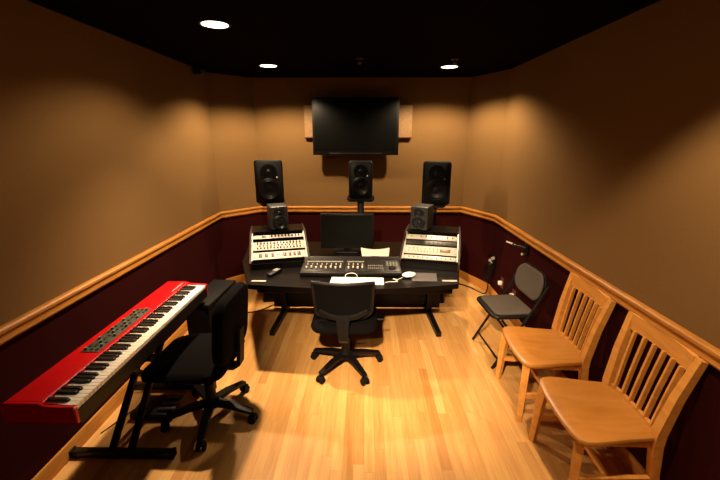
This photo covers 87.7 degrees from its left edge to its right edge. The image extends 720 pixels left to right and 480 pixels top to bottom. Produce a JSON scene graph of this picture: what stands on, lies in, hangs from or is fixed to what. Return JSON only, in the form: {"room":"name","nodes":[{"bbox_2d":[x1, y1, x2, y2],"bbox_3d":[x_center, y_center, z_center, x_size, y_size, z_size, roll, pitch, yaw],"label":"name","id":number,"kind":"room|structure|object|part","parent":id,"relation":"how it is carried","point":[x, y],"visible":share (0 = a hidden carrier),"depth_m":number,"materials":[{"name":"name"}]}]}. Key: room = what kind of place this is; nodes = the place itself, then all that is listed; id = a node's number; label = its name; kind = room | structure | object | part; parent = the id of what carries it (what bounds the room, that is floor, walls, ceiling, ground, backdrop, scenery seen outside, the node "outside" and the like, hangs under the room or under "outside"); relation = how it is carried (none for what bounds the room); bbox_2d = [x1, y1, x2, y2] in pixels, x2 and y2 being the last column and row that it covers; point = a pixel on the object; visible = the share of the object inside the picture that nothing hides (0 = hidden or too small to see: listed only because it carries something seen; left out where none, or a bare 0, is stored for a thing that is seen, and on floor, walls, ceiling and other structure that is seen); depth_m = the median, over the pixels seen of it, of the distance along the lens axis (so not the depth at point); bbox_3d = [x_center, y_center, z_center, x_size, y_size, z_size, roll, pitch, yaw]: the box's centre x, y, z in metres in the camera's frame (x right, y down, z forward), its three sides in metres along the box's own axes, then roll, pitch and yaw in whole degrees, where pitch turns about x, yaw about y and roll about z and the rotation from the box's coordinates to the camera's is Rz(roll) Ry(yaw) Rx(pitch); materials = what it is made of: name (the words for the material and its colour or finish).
{"room":"studio","nodes":[
{"label":"studio","id":0,"kind":"room"},
{"bbox_2d":[0,0,226,479],"bbox_3d":[-1.759,0.322,0.973,0.120,2.460,7.098,0,16,1],"label":"wall","id":1,"kind":"structure","parent":0,"point":[107,152],"depth_m":2.26,"materials":[{"name":"beige paint"}]},
{"bbox_2d":[0,212,221,344],"bbox_3d":[-1.686,0.633,1.094,0.035,0.080,6.937,0,16,1],"label":"trim","id":2,"kind":"structure","parent":1,"relation":"attached to","point":[8,331],"depth_m":2.29,"materials":[{"name":"brown wood"}]},
{"bbox_2d":[32,279,227,479],"bbox_3d":[-1.693,1.451,1.321,0.021,0.097,6.937,0,16,1],"label":"baseboard","id":3,"kind":"structure","parent":1,"relation":"attached to","point":[53,467],"depth_m":2.32,"materials":[{"name":"brown wood"}]},
{"bbox_2d":[193,68,205,74],"bbox_3d":[-1.595,-1.670,3.716,0.123,0.068,0.061,5,16,19],"label":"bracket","id":4,"kind":"object","parent":1,"relation":"attached to","point":[200,71],"visible":1,"depth_m":3.70,"materials":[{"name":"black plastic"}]},
{"bbox_2d":[206,72,261,277],"bbox_3d":[-1.503,-0.678,4.578,0.120,2.460,0.651,15,21,42],"label":"wall","id":5,"kind":"structure","parent":0,"point":[230,97],"depth_m":4.44,"materials":[{"name":"beige paint"}]},
{"bbox_2d":[227,274,245,282],"bbox_3d":[-1.458,0.473,4.848,0.021,0.097,0.556,15,21,42],"label":"baseboard","id":6,"kind":"structure","parent":5,"relation":"attached to","point":[240,278],"depth_m":4.76,"materials":[{"name":"brown wood"}]},
{"bbox_2d":[221,206,261,218],"bbox_3d":[-1.453,-0.344,4.616,0.035,0.080,0.556,15,21,42],"label":"trim","id":7,"kind":"structure","parent":5,"relation":"attached to","point":[231,213],"depth_m":4.60,"materials":[{"name":"brown wood"}]},
{"bbox_2d":[52,277,630,479],"bbox_3d":[-0.086,1.488,1.556,3.800,0.100,7.800,0,16,1],"label":"floor","id":8,"kind":"structure","parent":0,"point":[434,408],"depth_m":2.49,"materials":[{"name":"brown wood"}]},
{"bbox_2d":[69,302,216,459],"bbox_3d":[-1.373,0.850,2.387,0.612,0.684,0.686,0,16,1],"label":"stand","id":9,"kind":"object","parent":8,"relation":"on","point":[113,451],"visible":0.6,"depth_m":2.21,"materials":[{"name":"black metal"}]},
{"bbox_2d":[0,281,207,423],"bbox_3d":[-1.224,0.501,2.039,0.287,0.120,1.250,0,16,1],"label":"piano","id":10,"kind":"object","parent":9,"relation":"on","point":[71,390],"visible":1,"depth_m":1.72,"materials":[{"name":"red paint"}]},
{"bbox_3d":[-1.275,0.467,1.989,0.085,0.003,0.460,0,15,1],"label":"control panel","id":11,"kind":"part","parent":10,"relation":"part of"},
{"bbox_3d":[-1.258,0.622,1.985,0.330,0.030,0.036,0,15,1],"label":"support arm","id":12,"kind":"part","parent":9,"relation":"part of","materials":[{"name":"black metal"}]},
{"bbox_2d":[130,395,183,419],"bbox_3d":[-1.367,1.125,2.551,0.290,0.064,0.200,0,16,1],"label":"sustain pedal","id":13,"kind":"object","parent":8,"relation":"on","point":[159,406],"visible":0.94,"depth_m":2.53,"materials":[{"name":"black plastic"}]},
{"bbox_3d":[-1.283,1.123,2.492,0.120,0.027,0.030,0,15,1],"label":"pedal lever","id":14,"kind":"part","parent":13,"relation":"part of","materials":[{"name":"metal"}]},
{"bbox_3d":[-1.282,1.108,2.545,0.120,0.027,0.030,0,15,1],"label":"pedal lever","id":15,"kind":"part","parent":13,"relation":"part of","materials":[{"name":"black metal"}]},
{"bbox_3d":[-1.282,1.093,2.598,0.120,0.027,0.030,0,15,1],"label":"pedal lever","id":16,"kind":"part","parent":13,"relation":"part of","materials":[{"name":"black metal"}]},
{"bbox_2d":[140,282,257,451],"bbox_3d":[-0.978,0.739,2.380,0.621,0.904,0.616,1,16,3],"label":"office chair","id":17,"kind":"object","parent":8,"relation":"on","point":[198,359],"visible":1,"depth_m":2.28,"materials":[{"name":"black fabric"}]},
{"bbox_3d":[-1.117,1.095,2.413,0.268,0.063,0.060,-7,17,-24],"label":"leg","id":18,"kind":"part","parent":17,"relation":"part of","materials":[{"name":"black plastic"}]},
{"bbox_3d":[-1.038,0.727,2.381,0.500,0.080,0.520,1,16,3],"label":"seat","id":19,"kind":"part","parent":17,"relation":"part of","materials":[{"name":"black fabric"}]},
{"bbox_3d":[-1.083,1.048,2.583,0.060,0.063,0.268,-14,21,-41],"label":"leg","id":20,"kind":"part","parent":17,"relation":"part of","materials":[{"name":"black plastic"}]},
{"bbox_3d":[-0.959,1.119,2.330,0.060,0.063,0.268,-2,16,-7],"label":"leg","id":21,"kind":"part","parent":17,"relation":"part of","materials":[{"name":"black plastic"}]},
{"bbox_3d":[-0.794,0.508,2.309,0.120,0.422,0.440,1,16,3],"label":"backrest","id":22,"kind":"part","parent":17,"relation":"part of","materials":[{"name":"black fabric"}]},
{"bbox_3d":[-0.905,1.042,2.605,0.060,0.063,0.268,8,18,28],"label":"leg","id":23,"kind":"part","parent":17,"relation":"part of","materials":[{"name":"black plastic"}]},
{"bbox_3d":[-0.828,1.085,2.448,0.268,0.063,0.060,3,16,10],"label":"leg","id":24,"kind":"part","parent":17,"relation":"part of","materials":[{"name":"black plastic"}]},
{"bbox_2d":[186,279,235,333],"bbox_3d":[-1.198,0.698,3.105,0.202,0.595,0.510,1,16,5],"label":"equipment case","id":25,"kind":"object","parent":8,"relation":"on","point":[199,320],"visible":0.21,"depth_m":2.84,"materials":[{"name":"black plastic"}]},
{"bbox_3d":[-1.199,0.428,3.030,0.200,0.034,0.510,1,16,5],"label":"lid","id":26,"kind":"part","parent":25,"relation":"part of","materials":[{"name":"plastic"}]},
{"bbox_2d":[248,304,273,312],"bbox_3d":[-1.095,0.745,4.028,0.603,0.010,0.085,-9,18,-28],"label":"power cable","id":27,"kind":"object","parent":8,"relation":"on","point":[273,304],"visible":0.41,"depth_m":4.01,"materials":[{"name":"rubber"}]},
{"bbox_2d":[260,199,284,301],"bbox_3d":[-0.951,0.118,4.243,0.340,1.104,0.330,-3,16,-11],"label":"speaker stand","id":28,"kind":"object","parent":8,"relation":"on","point":[268,297],"visible":0.25,"depth_m":4.24,"materials":[{"name":"black metal"}]},
{"bbox_3d":[-0.950,0.642,4.383,0.340,0.020,0.320,-3,16,-11],"label":"plate","id":29,"kind":"part","parent":28,"relation":"part of","materials":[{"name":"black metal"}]},
{"bbox_2d":[254,160,283,202],"bbox_3d":[-0.976,-0.643,4.051,0.290,0.450,0.330,-3,16,-11],"label":"monitor speaker","id":30,"kind":"object","parent":28,"relation":"on","point":[269,186],"visible":1,"depth_m":3.91},
{"bbox_3d":[-0.956,-0.408,4.123,0.260,0.026,0.280,-3,16,-11],"label":"plate","id":31,"kind":"part","parent":28,"relation":"part of","materials":[{"name":"black metal"}]},
{"bbox_2d":[310,281,383,385],"bbox_3d":[-0.112,0.619,2.939,0.606,0.836,0.624,0,16,1],"label":"office chair","id":32,"kind":"object","parent":8,"relation":"on","point":[342,309],"visible":1,"depth_m":2.67,"materials":[{"name":"black fabric"}]},
{"bbox_3d":[-0.258,0.911,3.079,0.268,0.063,0.060,6,17,21],"label":"leg","id":33,"kind":"part","parent":32,"relation":"part of","materials":[{"name":"black plastic"}]},
{"bbox_3d":[-0.214,0.957,2.911,0.060,0.063,0.268,13,20,38],"label":"leg","id":34,"kind":"part","parent":32,"relation":"part of","materials":[{"name":"black plastic"}]},
{"bbox_3d":[-0.119,0.446,2.646,0.425,0.317,0.119,0,15,1],"label":"backrest","id":35,"kind":"part","parent":32,"relation":"part of","materials":[{"name":"black fabric"}]},
{"bbox_3d":[-0.116,0.582,2.903,0.490,0.080,0.490,0,15,1],"label":"seat","id":36,"kind":"part","parent":32,"relation":"part of","materials":[{"name":"black fabric"}]},
{"bbox_3d":[-0.034,0.960,2.899,0.060,0.063,0.268,-10,18,-31],"label":"leg","id":37,"kind":"part","parent":32,"relation":"part of","materials":[{"name":"black plastic"}]},
{"bbox_3d":[0.033,0.916,3.061,0.268,0.063,0.060,-4,16,-14],"label":"leg","id":38,"kind":"part","parent":32,"relation":"part of","materials":[{"name":"black plastic"}]},
{"bbox_2d":[242,223,461,336],"bbox_3d":[-0.055,0.432,3.366,2.150,0.968,1.265,0,16,1],"label":"desk","id":39,"kind":"object","parent":8,"relation":"on","point":[289,289],"visible":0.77,"depth_m":3.15,"materials":[{"name":"black laminate"}]},
{"bbox_3d":[-0.964,0.057,3.333,0.017,0.227,0.630,-4,16,-13],"label":"panel","id":40,"kind":"part","parent":39,"relation":"part of","materials":[{"name":"brown wood"}]},
{"bbox_2d":[266,268,281,276],"bbox_3d":[-0.684,0.257,2.986,0.055,0.026,0.150,6,17,22],"label":"remote control","id":41,"kind":"object","parent":39,"relation":"on","point":[277,270],"visible":1,"depth_m":2.96,"materials":[{"name":"black plastic"}]},
{"bbox_2d":[252,224,302,233],"bbox_3d":[-0.775,-0.106,3.531,0.459,0.018,0.250,-4,16,-13],"label":"shelf","id":42,"kind":"object","parent":39,"relation":"attached to","point":[292,227],"depth_m":3.47,"materials":[{"name":"black laminate"}]},
{"bbox_2d":[267,203,288,229],"bbox_3d":[-0.764,-0.218,3.489,0.165,0.218,0.195,-6,17,-20],"label":"speaker","id":43,"kind":"object","parent":39,"relation":"on","point":[277,213],"visible":1,"depth_m":3.42},
{"bbox_2d":[253,233,302,242],"bbox_3d":[-0.734,-0.020,3.378,0.441,0.066,0.060,-4,16,-13],"label":"rack","id":44,"kind":"object","parent":39,"relation":"attached to","point":[299,236],"visible":1,"depth_m":3.36,"materials":[{"name":"white metal"}]},
{"bbox_3d":[-0.803,-0.029,3.676,0.459,0.200,0.012,-4,16,-13],"label":"panel","id":45,"kind":"part","parent":39,"relation":"part of","materials":[{"name":"white metal"}]},
{"bbox_2d":[253,240,304,252],"bbox_3d":[-0.708,0.059,3.284,0.441,0.091,0.117,-4,16,-13],"label":"rack","id":46,"kind":"object","parent":39,"relation":"attached to","point":[259,247],"visible":1,"depth_m":3.26,"materials":[{"name":"white metal"}]},
{"bbox_2d":[253,250,305,263],"bbox_3d":[-0.681,0.142,3.189,0.441,0.077,0.099,-4,16,-13],"label":"rack","id":47,"kind":"object","parent":39,"relation":"in","point":[294,255],"visible":1,"depth_m":3.17,"materials":[{"name":"white metal"}]},
{"bbox_3d":[-0.622,0.328,3.140,0.400,0.112,0.340,0,15,1],"label":"drawer","id":48,"kind":"part","parent":39,"relation":"part of","materials":[{"name":"black laminate"}]},
{"bbox_3d":[-0.794,0.432,3.867,0.050,0.700,0.090,0,15,1],"label":"leg","id":49,"kind":"part","parent":39,"relation":"part of","materials":[{"name":"black metal"}]},
{"bbox_3d":[-0.500,0.028,3.438,0.017,0.227,0.630,-4,16,-13],"label":"panel","id":50,"kind":"part","parent":39,"relation":"part of","materials":[{"name":"brown wood"}]},
{"bbox_2d":[320,213,373,252],"bbox_3d":[-0.121,-0.076,3.551,0.500,0.368,0.180,0,16,1],"label":"computer monitor","id":51,"kind":"object","parent":39,"relation":"on","point":[344,232],"visible":1,"depth_m":3.51,"materials":[{"name":"black plastic"}]},
{"bbox_2d":[300,256,401,275],"bbox_3d":[-0.071,0.210,3.062,0.800,0.069,0.300,0,16,1],"label":"controller","id":52,"kind":"object","parent":39,"relation":"on","point":[317,265],"visible":1,"depth_m":3.03,"materials":[{"name":"black plastic"}]},
{"bbox_3d":[-0.291,0.207,3.053,0.330,0.003,0.230,0,20,1],"label":"fader panel","id":53,"kind":"part","parent":52,"relation":"part of","materials":[{"name":"grey plastic"}]},
{"bbox_3d":[-0.036,0.207,3.049,0.160,0.003,0.230,0,20,1],"label":"fader panel","id":54,"kind":"part","parent":52,"relation":"part of","materials":[{"name":"grey plastic"}]},
{"bbox_3d":[0.124,0.208,3.047,0.140,0.003,0.230,0,20,1],"label":"display panel","id":55,"kind":"part","parent":52,"relation":"part of","materials":[{"name":"grey plastic"}]},
{"bbox_3d":[0.261,0.208,3.046,0.113,0.003,0.230,0,20,1],"label":"transport panel","id":56,"kind":"part","parent":52,"relation":"part of","materials":[{"name":"grey plastic"}]},
{"bbox_3d":[-0.037,0.395,3.966,1.780,0.680,0.020,0,15,1],"label":"modesty panel","id":57,"kind":"part","parent":39,"relation":"part of","materials":[{"name":"brown wood"}]},
{"bbox_2d":[330,277,383,284],"bbox_3d":[-0.020,0.306,2.820,0.400,0.019,0.115,0,16,2],"label":"keyboard","id":58,"kind":"object","parent":39,"relation":"on","point":[378,281],"visible":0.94,"depth_m":2.81,"materials":[{"name":"white plastic"}]},
{"bbox_2d":[361,248,388,255],"bbox_3d":[0.136,0.127,3.341,0.260,0.088,0.135,0,16,1],"label":"paper","id":59,"kind":"object","parent":39,"relation":"on","point":[365,252],"visible":0.64,"depth_m":3.34,"materials":[{"name":"white paper"}]},
{"bbox_3d":[0.409,0.034,3.415,0.017,0.227,0.630,4,16,13],"label":"panel","id":60,"kind":"part","parent":39,"relation":"part of","materials":[{"name":"brown wood"}]},
{"bbox_3d":[0.394,0.040,3.298,0.008,0.155,0.337,4,16,13],"label":"rack rail","id":61,"kind":"part","parent":39,"relation":"part of","materials":[{"name":"silver metal"}]},
{"bbox_2d":[410,203,433,230],"bbox_3d":[0.571,-0.213,3.471,0.165,0.218,0.195,8,17,26],"label":"speaker","id":62,"kind":"object","parent":39,"relation":"on","point":[421,214],"visible":1,"depth_m":3.40},
{"bbox_2d":[412,273,436,280],"bbox_3d":[0.503,0.287,2.924,0.215,0.002,0.185,0,16,1],"label":"mouse pad","id":63,"kind":"object","parent":39,"relation":"on","point":[419,276],"visible":0.83,"depth_m":2.91,"materials":[{"name":"grey fabric"}]},
{"bbox_2d":[402,272,415,276],"bbox_3d":[0.380,0.268,2.913,0.114,0.040,0.069,-5,16,-19],"label":"computer mouse","id":64,"kind":"object","parent":63,"relation":"on","point":[406,274],"visible":1,"depth_m":2.89,"materials":[{"name":"white plastic"}]},
{"bbox_3d":[0.538,0.332,3.126,0.400,0.112,0.340,0,15,1],"label":"drawer","id":65,"kind":"part","parent":39,"relation":"part of","materials":[{"name":"black laminate"}]},
{"bbox_3d":[0.716,0.438,3.848,0.050,0.700,0.090,0,15,1],"label":"leg","id":66,"kind":"part","parent":39,"relation":"part of","materials":[{"name":"black metal"}]},
{"bbox_2d":[403,254,456,264],"bbox_3d":[0.582,0.166,3.144,0.441,0.060,0.060,4,16,13],"label":"rack","id":67,"kind":"object","parent":39,"relation":"in","point":[406,257],"visible":1,"depth_m":3.13,"materials":[{"name":"white metal"}]},
{"bbox_2d":[404,245,456,257],"bbox_3d":[0.603,0.105,3.216,0.441,0.084,0.113,4,16,13],"label":"rack","id":68,"kind":"object","parent":39,"relation":"in","point":[409,249],"visible":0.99,"depth_m":3.19,"materials":[{"name":"white metal"}]},
{"bbox_2d":[406,239,456,247],"bbox_3d":[0.625,0.042,3.291,0.441,0.064,0.070,4,16,13],"label":"rack","id":69,"kind":"object","parent":39,"relation":"attached to","point":[408,241],"visible":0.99,"depth_m":3.27,"materials":[{"name":"black metal"}]},
{"bbox_2d":[407,234,456,241],"bbox_3d":[0.641,-0.006,3.347,0.441,0.068,0.075,4,16,13],"label":"rack","id":70,"kind":"object","parent":39,"relation":"in","point":[409,236],"visible":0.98,"depth_m":3.33,"materials":[{"name":"white metal"}]},
{"bbox_2d":[407,226,458,234],"bbox_3d":[0.684,-0.098,3.506,0.459,0.018,0.250,4,16,13],"label":"shelf","id":71,"kind":"object","parent":39,"relation":"attached to","point":[449,230],"depth_m":3.43,"materials":[{"name":"black laminate"}]},
{"bbox_3d":[0.714,-0.021,3.650,0.459,0.200,0.012,4,16,13],"label":"panel","id":72,"kind":"part","parent":39,"relation":"part of","materials":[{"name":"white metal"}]},
{"bbox_3d":[0.872,0.064,3.306,0.017,0.227,0.630,4,16,13],"label":"panel","id":73,"kind":"part","parent":39,"relation":"part of","materials":[{"name":"brown wood"}]},
{"bbox_2d":[347,196,374,212],"bbox_3d":[0.008,0.085,4.294,0.340,1.142,0.330,0,16,1],"label":"speaker stand","id":74,"kind":"object","parent":8,"relation":"on","point":[360,201],"visible":0.08,"depth_m":4.10,"materials":[{"name":"black metal"}]},
{"bbox_2d":[349,161,372,197],"bbox_3d":[0.008,-0.677,4.124,0.255,0.400,0.330,0,16,1],"label":"monitor speaker","id":75,"kind":"object","parent":74,"relation":"on","point":[360,172],"visible":1,"depth_m":3.98},
{"bbox_3d":[0.008,-0.460,4.169,0.300,0.026,0.280,0,15,1],"label":"plate","id":76,"kind":"part","parent":74,"relation":"part of","materials":[{"name":"black metal"}]},
{"bbox_2d":[433,205,445,302],"bbox_3d":[0.799,0.130,4.223,0.340,1.092,0.330,3,16,10],"label":"speaker stand","id":77,"kind":"object","parent":8,"relation":"on","point":[435,206],"visible":0.12,"depth_m":4.09,"materials":[{"name":"black metal"}]},
{"bbox_2d":[422,161,451,204],"bbox_3d":[0.821,-0.625,4.032,0.290,0.450,0.330,3,16,10],"label":"monitor speaker","id":78,"kind":"object","parent":77,"relation":"on","point":[436,181],"visible":0.99,"depth_m":3.89},
{"bbox_3d":[0.804,-0.390,4.104,0.260,0.026,0.280,3,16,10],"label":"plate","id":79,"kind":"part","parent":77,"relation":"part of","materials":[{"name":"black metal"}]},
{"bbox_3d":[0.799,0.648,4.362,0.340,0.020,0.320,3,16,10],"label":"plate","id":80,"kind":"part","parent":77,"relation":"part of","materials":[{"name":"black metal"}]},
{"bbox_2d":[459,279,488,293],"bbox_3d":[1.275,0.487,4.610,0.102,0.206,0.698,-14,21,-41],"label":"cable","id":81,"kind":"object","parent":8,"relation":"on","point":[487,279],"visible":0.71,"depth_m":4.49,"materials":[{"name":"rubber"}]},
{"bbox_2d":[472,262,549,368],"bbox_3d":[1.221,0.597,3.118,0.409,0.771,0.466,-1,16,-3],"label":"folding chair","id":82,"kind":"object","parent":8,"relation":"on","point":[529,279],"visible":0.98,"depth_m":3.03,"materials":[{"name":"black plastic"}]},
{"bbox_3d":[1.214,0.572,3.342,0.390,0.698,0.022,-1,16,-3],"label":"leg","id":83,"kind":"part","parent":82,"relation":"part of","materials":[{"name":"black metal"}]},
{"bbox_3d":[1.197,0.552,3.104,0.360,0.027,0.410,-1,16,-3],"label":"seat frame","id":84,"kind":"part","parent":82,"relation":"part of","materials":[{"name":"black plastic"}]},
{"bbox_3d":[1.239,0.691,2.914,0.390,0.698,0.022,-1,16,-3],"label":"leg","id":85,"kind":"part","parent":82,"relation":"part of","materials":[{"name":"black metal"}]},
{"bbox_3d":[1.381,0.336,3.055,0.065,0.226,0.410,-1,16,-3],"label":"backrest","id":86,"kind":"part","parent":82,"relation":"part of","materials":[{"name":"grey fabric"}]},
{"bbox_2d":[495,272,616,422],"bbox_3d":[1.269,0.710,2.550,0.500,0.876,0.505,1,16,3],"label":"wooden chair","id":87,"kind":"object","parent":8,"relation":"on","point":[535,348],"visible":0.98,"depth_m":2.47,"materials":[{"name":"brown wood"}]},
{"bbox_3d":[1.073,0.874,2.820,0.046,0.411,0.073,-8,17,-27],"label":"leg","id":88,"kind":"part","parent":87,"relation":"part of","materials":[{"name":"brown wood"}]},
{"bbox_3d":[1.054,0.984,2.422,0.046,0.411,0.073,10,18,32],"label":"leg","id":89,"kind":"part","parent":87,"relation":"part of","materials":[{"name":"brown wood"}]},
{"bbox_3d":[1.230,0.721,2.555,0.422,0.035,0.505,1,16,3],"label":"seat","id":90,"kind":"part","parent":87,"relation":"part of","materials":[{"name":"brown wood"}]},
{"bbox_3d":[1.465,0.657,2.741,0.121,0.876,0.062,-2,16,-7],"label":"leg","id":91,"kind":"part","parent":87,"relation":"part of","materials":[{"name":"brown wood"}]},
{"bbox_3d":[1.427,0.700,2.539,0.032,0.020,0.363,1,16,3],"label":"rail","id":92,"kind":"part","parent":87,"relation":"part of","materials":[{"name":"brown wood"}]},
{"bbox_3d":[1.497,0.334,2.434,0.044,0.088,0.420,1,16,3],"label":"crest rail","id":93,"kind":"part","parent":87,"relation":"part of","materials":[{"name":"brown wood"}]},
{"bbox_3d":[1.445,0.767,2.342,0.121,0.876,0.062,3,16,12],"label":"leg","id":94,"kind":"part","parent":87,"relation":"part of","materials":[{"name":"brown wood"}]},
{"bbox_2d":[528,311,708,479],"bbox_3d":[1.261,0.873,1.962,0.500,0.876,0.505,1,16,3],"label":"wooden chair","id":95,"kind":"object","parent":8,"relation":"on","point":[595,414],"visible":1,"depth_m":1.87,"materials":[{"name":"brown wood"}]},
{"bbox_3d":[1.065,1.037,2.232,0.046,0.411,0.073,-8,17,-27],"label":"leg","id":96,"kind":"part","parent":95,"relation":"part of","materials":[{"name":"brown wood"}]},
{"bbox_3d":[1.046,1.147,1.835,0.046,0.411,0.073,10,18,32],"label":"leg","id":97,"kind":"part","parent":95,"relation":"part of","materials":[{"name":"brown wood"}]},
{"bbox_3d":[1.222,0.884,1.967,0.422,0.035,0.505,1,16,3],"label":"seat","id":98,"kind":"part","parent":95,"relation":"part of","materials":[{"name":"brown wood"}]},
{"bbox_3d":[1.457,0.820,2.153,0.121,0.876,0.062,-2,16,-7],"label":"leg","id":99,"kind":"part","parent":95,"relation":"part of","materials":[{"name":"brown wood"}]},
{"bbox_3d":[1.419,0.863,1.952,0.032,0.020,0.363,1,16,3],"label":"rail","id":100,"kind":"part","parent":95,"relation":"part of","materials":[{"name":"brown wood"}]},
{"bbox_3d":[1.489,0.496,1.847,0.044,0.088,0.420,1,16,3],"label":"crest rail","id":101,"kind":"part","parent":95,"relation":"part of","materials":[{"name":"brown wood"}]},
{"bbox_3d":[1.437,0.930,1.755,0.121,0.876,0.062,3,16,12],"label":"leg","id":102,"kind":"part","parent":95,"relation":"part of","materials":[{"name":"brown wood"}]},
{"bbox_2d":[27,0,659,77],"bbox_3d":[-0.086,-0.979,0.871,3.800,0.100,7.800,0,16,1],"label":"ceiling","id":103,"kind":"structure","parent":0,"point":[304,38],"depth_m":2.44,"materials":[{"name":"black paint"}]},
{"bbox_2d":[198,20,230,28],"bbox_3d":[-0.887,-1.317,2.293,0.188,0.005,0.188,0,16,1],"label":"recessed light","id":104,"kind":"object","parent":103,"relation":"in","point":[215,24],"visible":1,"depth_m":2.29,"materials":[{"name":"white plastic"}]},
{"bbox_2d":[201,21,228,27],"bbox_3d":[-0.887,-1.318,2.293,0.160,0.004,0.160,0,15,1],"label":"diffuser","id":105,"kind":"object","parent":104,"relation":"attached to","point":[209,24],"depth_m":2.29,"materials":[{"name":"beige"}]},
{"bbox_2d":[258,64,277,67],"bbox_3d":[-0.889,-1.691,3.642,0.188,0.005,0.188,0,16,1],"label":"recessed light","id":106,"kind":"object","parent":103,"relation":"in","point":[260,65],"visible":1,"depth_m":3.62,"materials":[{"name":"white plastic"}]},
{"bbox_2d":[260,65,276,66],"bbox_3d":[-0.889,-1.692,3.642,0.160,0.004,0.160,0,15,1],"label":"diffuser","id":107,"kind":"object","parent":106,"relation":"attached to","point":[260,65],"depth_m":3.64,"materials":[{"name":"beige plastic"}]},
{"bbox_2d":[440,65,458,68],"bbox_3d":[0.882,-1.707,3.697,0.188,0.005,0.188,0,16,1],"label":"recessed light","id":108,"kind":"object","parent":103,"relation":"in","point":[444,66],"visible":1,"depth_m":3.67,"materials":[{"name":"white plastic"}]},
{"bbox_2d":[441,66,457,67],"bbox_3d":[0.882,-1.707,3.697,0.160,0.004,0.160,0,15,1],"label":"diffuser","id":109,"kind":"object","parent":108,"relation":"attached to","point":[441,66],"depth_m":3.69,"materials":[{"name":"beige plastic"}]},
{"bbox_2d":[252,77,471,241],"bbox_3d":[0.029,-0.731,4.768,2.698,2.460,0.120,0,16,1],"label":"wall","id":110,"kind":"structure","parent":0,"point":[440,110],"depth_m":4.59,"materials":[{"name":"beige paint"}]},
{"bbox_2d":[304,105,412,137],"bbox_3d":[-0.023,-1.417,4.486,1.290,0.377,0.056,0,16,1],"label":"board","id":111,"kind":"object","parent":110,"relation":"attached to","point":[405,111],"visible":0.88,"depth_m":4.49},
{"bbox_2d":[311,97,399,154],"bbox_3d":[-0.051,-1.333,4.415,1.005,0.645,0.176,0,16,1],"label":"television","id":112,"kind":"object","parent":111,"relation":"attached to","point":[340,125],"visible":1,"depth_m":4.34,"materials":[{"name":"black plastic"}]},
{"bbox_2d":[261,206,461,212],"bbox_3d":[0.016,-0.392,4.787,2.575,0.080,0.035,0,16,1],"label":"trim","id":113,"kind":"structure","parent":110,"relation":"attached to","point":[403,209],"depth_m":4.78,"materials":[{"name":"brown wood"}]},
{"bbox_2d":[460,69,509,283],"bbox_3d":[1.467,-0.652,4.483,0.120,2.460,0.689,-7,17,-24],"label":"wall","id":114,"kind":"structure","parent":0,"point":[489,92],"depth_m":4.37,"materials":[{"name":"beige paint"}]},
{"bbox_2d":[459,270,486,290],"bbox_3d":[1.417,0.500,4.752,0.021,0.097,0.590,-7,17,-24],"label":"baseboard","id":115,"kind":"structure","parent":114,"relation":"attached to","point":[477,282],"depth_m":4.71,"materials":[{"name":"brown wood"}]},
{"bbox_2d":[461,206,494,220],"bbox_3d":[1.410,-0.318,4.522,0.035,0.080,0.590,-7,17,-24],"label":"trim","id":116,"kind":"structure","parent":114,"relation":"attached to","point":[488,216],"depth_m":4.50,"materials":[{"name":"brown wood"}]},
{"bbox_2d":[489,0,719,479],"bbox_3d":[1.560,0.353,0.859,0.120,2.460,6.947,0,16,1],"label":"wall","id":117,"kind":"structure","parent":0,"point":[610,160],"depth_m":2.07,"materials":[{"name":"beige paint"}]},
{"bbox_2d":[483,253,496,282],"bbox_3d":[1.491,0.327,4.312,0.078,0.335,0.131,-5,16,-19],"label":"hook","id":118,"kind":"object","parent":117,"relation":"attached to","point":[491,263],"visible":1,"depth_m":4.28,"materials":[{"name":"black plastic"}]},
{"bbox_2d":[498,277,503,288],"bbox_3d":[1.517,0.464,4.052,0.044,0.115,0.070,0,16,1],"label":"wall socket","id":119,"kind":"object","parent":117,"relation":"attached to","point":[501,282],"visible":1,"depth_m":4.03,"materials":[{"name":"white plastic"}]},
{"bbox_2d":[506,241,529,255],"bbox_3d":[1.468,0.073,3.504,0.052,0.124,0.252,-11,19,-35],"label":"hanger","id":120,"kind":"object","parent":117,"relation":"attached to","point":[526,248],"visible":1,"depth_m":3.44,"materials":[{"name":"black plastic"}]},
{"bbox_3d":[1.475,0.059,3.473,0.024,0.034,0.132,-12,20,-38],"label":"arm","id":121,"kind":"part","parent":120,"relation":"part of","materials":[{"name":"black metal"}]},
{"bbox_3d":[1.524,0.087,3.429,0.016,0.110,0.070,0,15,1],"label":"wall plate","id":122,"kind":"part","parent":120,"relation":"part of","materials":[{"name":"black plastic"}]},
{"bbox_2d":[487,284,645,474],"bbox_3d":[1.495,1.480,1.219,0.021,0.097,6.806,0,16,1],"label":"baseboard","id":123,"kind":"structure","parent":117,"relation":"attached to","point":[624,455],"depth_m":2.12,"materials":[{"name":"brown wood"}]},
{"bbox_2d":[493,215,719,370],"bbox_3d":[1.488,0.661,0.992,0.035,0.080,6.806,0,16,1],"label":"trim","id":124,"kind":"structure","parent":117,"relation":"attached to","point":[703,349],"depth_m":2.07,"materials":[{"name":"brown wood"}]}
]}

